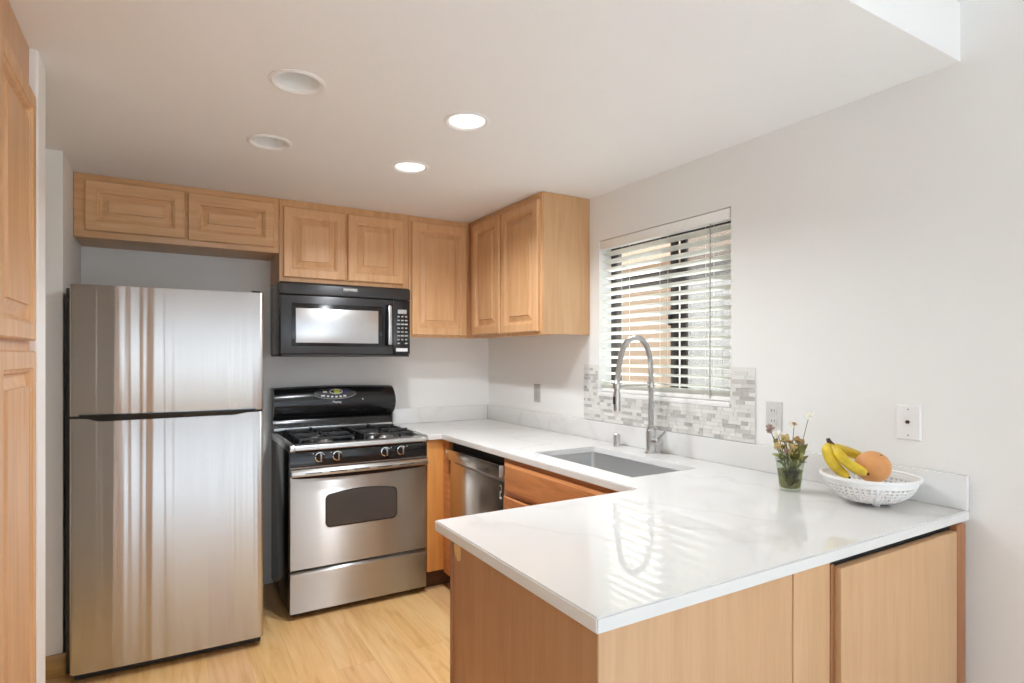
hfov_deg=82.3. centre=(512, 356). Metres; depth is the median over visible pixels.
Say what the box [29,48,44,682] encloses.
wall
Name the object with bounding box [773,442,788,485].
flower
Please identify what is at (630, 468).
sink
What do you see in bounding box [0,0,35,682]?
pantry cabinet
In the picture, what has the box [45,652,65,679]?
baseboard
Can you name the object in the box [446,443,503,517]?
dishwasher
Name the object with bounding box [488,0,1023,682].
wall
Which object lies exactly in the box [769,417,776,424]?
receptacle
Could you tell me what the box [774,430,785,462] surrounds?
flower
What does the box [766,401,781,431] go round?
wall outlet
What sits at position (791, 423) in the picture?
flower
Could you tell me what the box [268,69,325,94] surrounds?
recessed light
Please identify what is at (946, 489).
backsplash
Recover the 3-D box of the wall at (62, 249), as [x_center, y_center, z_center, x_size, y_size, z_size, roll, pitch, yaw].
[-2.695,0.245,2.455,1.373,2.263,0.644,0,0,-31]
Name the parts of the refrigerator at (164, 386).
pocket handle, fresh food door, freezer door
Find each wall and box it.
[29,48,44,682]
[45,149,80,656]
[81,246,487,583]
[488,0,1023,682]
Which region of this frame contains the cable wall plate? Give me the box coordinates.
[897,404,921,441]
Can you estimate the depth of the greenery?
1.97 m
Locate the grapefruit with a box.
[854,451,891,481]
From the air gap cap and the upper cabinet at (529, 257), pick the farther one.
the upper cabinet at (529, 257)
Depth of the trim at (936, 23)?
1.66 m
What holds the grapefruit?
in the bowl
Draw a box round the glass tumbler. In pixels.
[776,460,804,490]
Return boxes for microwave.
[271,281,409,356]
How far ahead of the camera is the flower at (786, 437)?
1.95 m
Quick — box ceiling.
[8,0,959,222]
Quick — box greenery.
[772,442,807,485]
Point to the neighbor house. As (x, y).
(658, 379)
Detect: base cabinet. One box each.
[423,439,452,587]
[450,522,965,682]
[503,458,617,509]
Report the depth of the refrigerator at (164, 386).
2.58 m
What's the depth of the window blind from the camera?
2.79 m
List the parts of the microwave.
door, door handle, handle, control panel, label plate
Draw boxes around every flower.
[766,424,787,485]
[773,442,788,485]
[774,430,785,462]
[782,434,789,485]
[788,443,797,476]
[789,419,799,467]
[790,436,802,485]
[792,410,815,485]
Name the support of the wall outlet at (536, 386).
attached to the wall at (877, 239)
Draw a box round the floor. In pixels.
[45,583,449,682]
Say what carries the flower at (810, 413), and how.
in the glass tumbler
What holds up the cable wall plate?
attached to the wall at (877, 239)
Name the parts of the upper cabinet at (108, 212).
door, door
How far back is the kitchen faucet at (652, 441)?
2.75 m
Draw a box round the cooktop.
[272,427,426,452]
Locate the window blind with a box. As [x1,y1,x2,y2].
[600,208,730,400]
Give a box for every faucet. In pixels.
[613,335,666,453]
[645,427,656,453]
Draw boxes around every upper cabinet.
[73,172,278,260]
[270,199,407,288]
[408,215,505,337]
[470,191,588,338]
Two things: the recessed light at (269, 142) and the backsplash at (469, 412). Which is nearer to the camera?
the recessed light at (269, 142)
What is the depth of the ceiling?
1.91 m
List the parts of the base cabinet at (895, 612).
panel, panel, panel, panel door, corner post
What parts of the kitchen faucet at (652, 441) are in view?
holder arm, lever handle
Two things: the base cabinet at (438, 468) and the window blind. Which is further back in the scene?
the base cabinet at (438, 468)
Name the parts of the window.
sill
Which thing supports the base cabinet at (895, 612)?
on the floor
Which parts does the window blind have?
ladder cord, rail, head rail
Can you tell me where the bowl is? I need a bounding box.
[819,466,923,506]
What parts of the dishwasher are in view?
door panel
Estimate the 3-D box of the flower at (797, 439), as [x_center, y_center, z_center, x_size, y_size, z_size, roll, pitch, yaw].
[0.952,0.353,1.967,0.025,0.175,0.047,0,0,-31]
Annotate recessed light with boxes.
[247,134,292,149]
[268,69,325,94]
[391,161,428,173]
[444,112,489,130]
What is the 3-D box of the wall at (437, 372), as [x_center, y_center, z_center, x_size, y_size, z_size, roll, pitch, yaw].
[-1.908,0.101,3.378,3.948,2.650,0.140,0,0,-31]
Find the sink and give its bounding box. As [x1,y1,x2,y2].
[551,452,676,477]
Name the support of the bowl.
on the countertop
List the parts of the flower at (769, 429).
stem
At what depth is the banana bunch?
1.82 m
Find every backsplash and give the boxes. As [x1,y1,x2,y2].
[392,405,486,423]
[487,405,968,510]
[584,364,755,443]
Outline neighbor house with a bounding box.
[622,229,730,386]
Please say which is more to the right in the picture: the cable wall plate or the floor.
the cable wall plate
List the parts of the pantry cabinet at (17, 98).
door, door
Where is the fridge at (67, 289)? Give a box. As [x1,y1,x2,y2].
[66,288,69,673]
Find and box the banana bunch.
[822,438,868,478]
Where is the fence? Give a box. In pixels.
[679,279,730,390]
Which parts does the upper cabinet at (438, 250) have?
cabinet door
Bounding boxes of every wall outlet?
[534,384,539,401]
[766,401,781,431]
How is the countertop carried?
on the base cabinet at (895, 612)
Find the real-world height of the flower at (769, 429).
0.217 m
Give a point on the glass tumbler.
(804, 460)
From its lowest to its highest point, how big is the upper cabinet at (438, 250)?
0.765 m
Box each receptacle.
[769,407,776,414]
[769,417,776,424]
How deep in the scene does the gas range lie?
3.26 m
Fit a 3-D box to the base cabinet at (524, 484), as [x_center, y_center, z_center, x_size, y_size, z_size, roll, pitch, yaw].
[0.466,0.932,2.596,0.652,0.890,0.948,0,0,-31]
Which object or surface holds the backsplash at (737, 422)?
attached to the wall at (877, 239)
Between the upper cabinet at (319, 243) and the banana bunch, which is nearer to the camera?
the banana bunch
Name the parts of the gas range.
burner knob, burner, backguard trim, clock panel, burner knob, oven door, storage drawer, control panel, panel trim, door handle, burner, burner knob, burner knob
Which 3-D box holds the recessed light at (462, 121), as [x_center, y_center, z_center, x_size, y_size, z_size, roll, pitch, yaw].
[-0.170,-0.924,2.208,0.176,0.086,0.176,0,0,-31]
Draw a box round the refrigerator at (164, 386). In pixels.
[66,284,262,679]
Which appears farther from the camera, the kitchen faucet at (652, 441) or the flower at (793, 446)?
the kitchen faucet at (652, 441)
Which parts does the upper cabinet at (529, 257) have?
cabinet door, cabinet door, panel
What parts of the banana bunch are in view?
bunch stem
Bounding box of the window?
[598,221,730,407]
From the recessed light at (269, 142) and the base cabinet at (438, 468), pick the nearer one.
the recessed light at (269, 142)
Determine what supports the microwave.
attached to the upper cabinet at (319, 243)
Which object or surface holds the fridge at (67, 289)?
in the refrigerator at (164, 386)
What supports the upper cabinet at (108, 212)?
attached to the wall at (437, 372)
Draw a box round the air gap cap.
[613,433,620,446]
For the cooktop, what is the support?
in the gas range
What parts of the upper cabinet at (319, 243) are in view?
door, door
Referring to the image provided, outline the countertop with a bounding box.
[394,419,968,633]
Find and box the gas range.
[271,385,427,615]
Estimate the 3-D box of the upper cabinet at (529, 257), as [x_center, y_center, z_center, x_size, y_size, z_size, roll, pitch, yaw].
[0.062,-0.502,3.593,0.338,0.766,0.894,0,0,-31]
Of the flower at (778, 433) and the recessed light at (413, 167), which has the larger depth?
the recessed light at (413, 167)
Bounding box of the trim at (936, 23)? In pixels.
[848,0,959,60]
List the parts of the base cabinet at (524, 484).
cabinet door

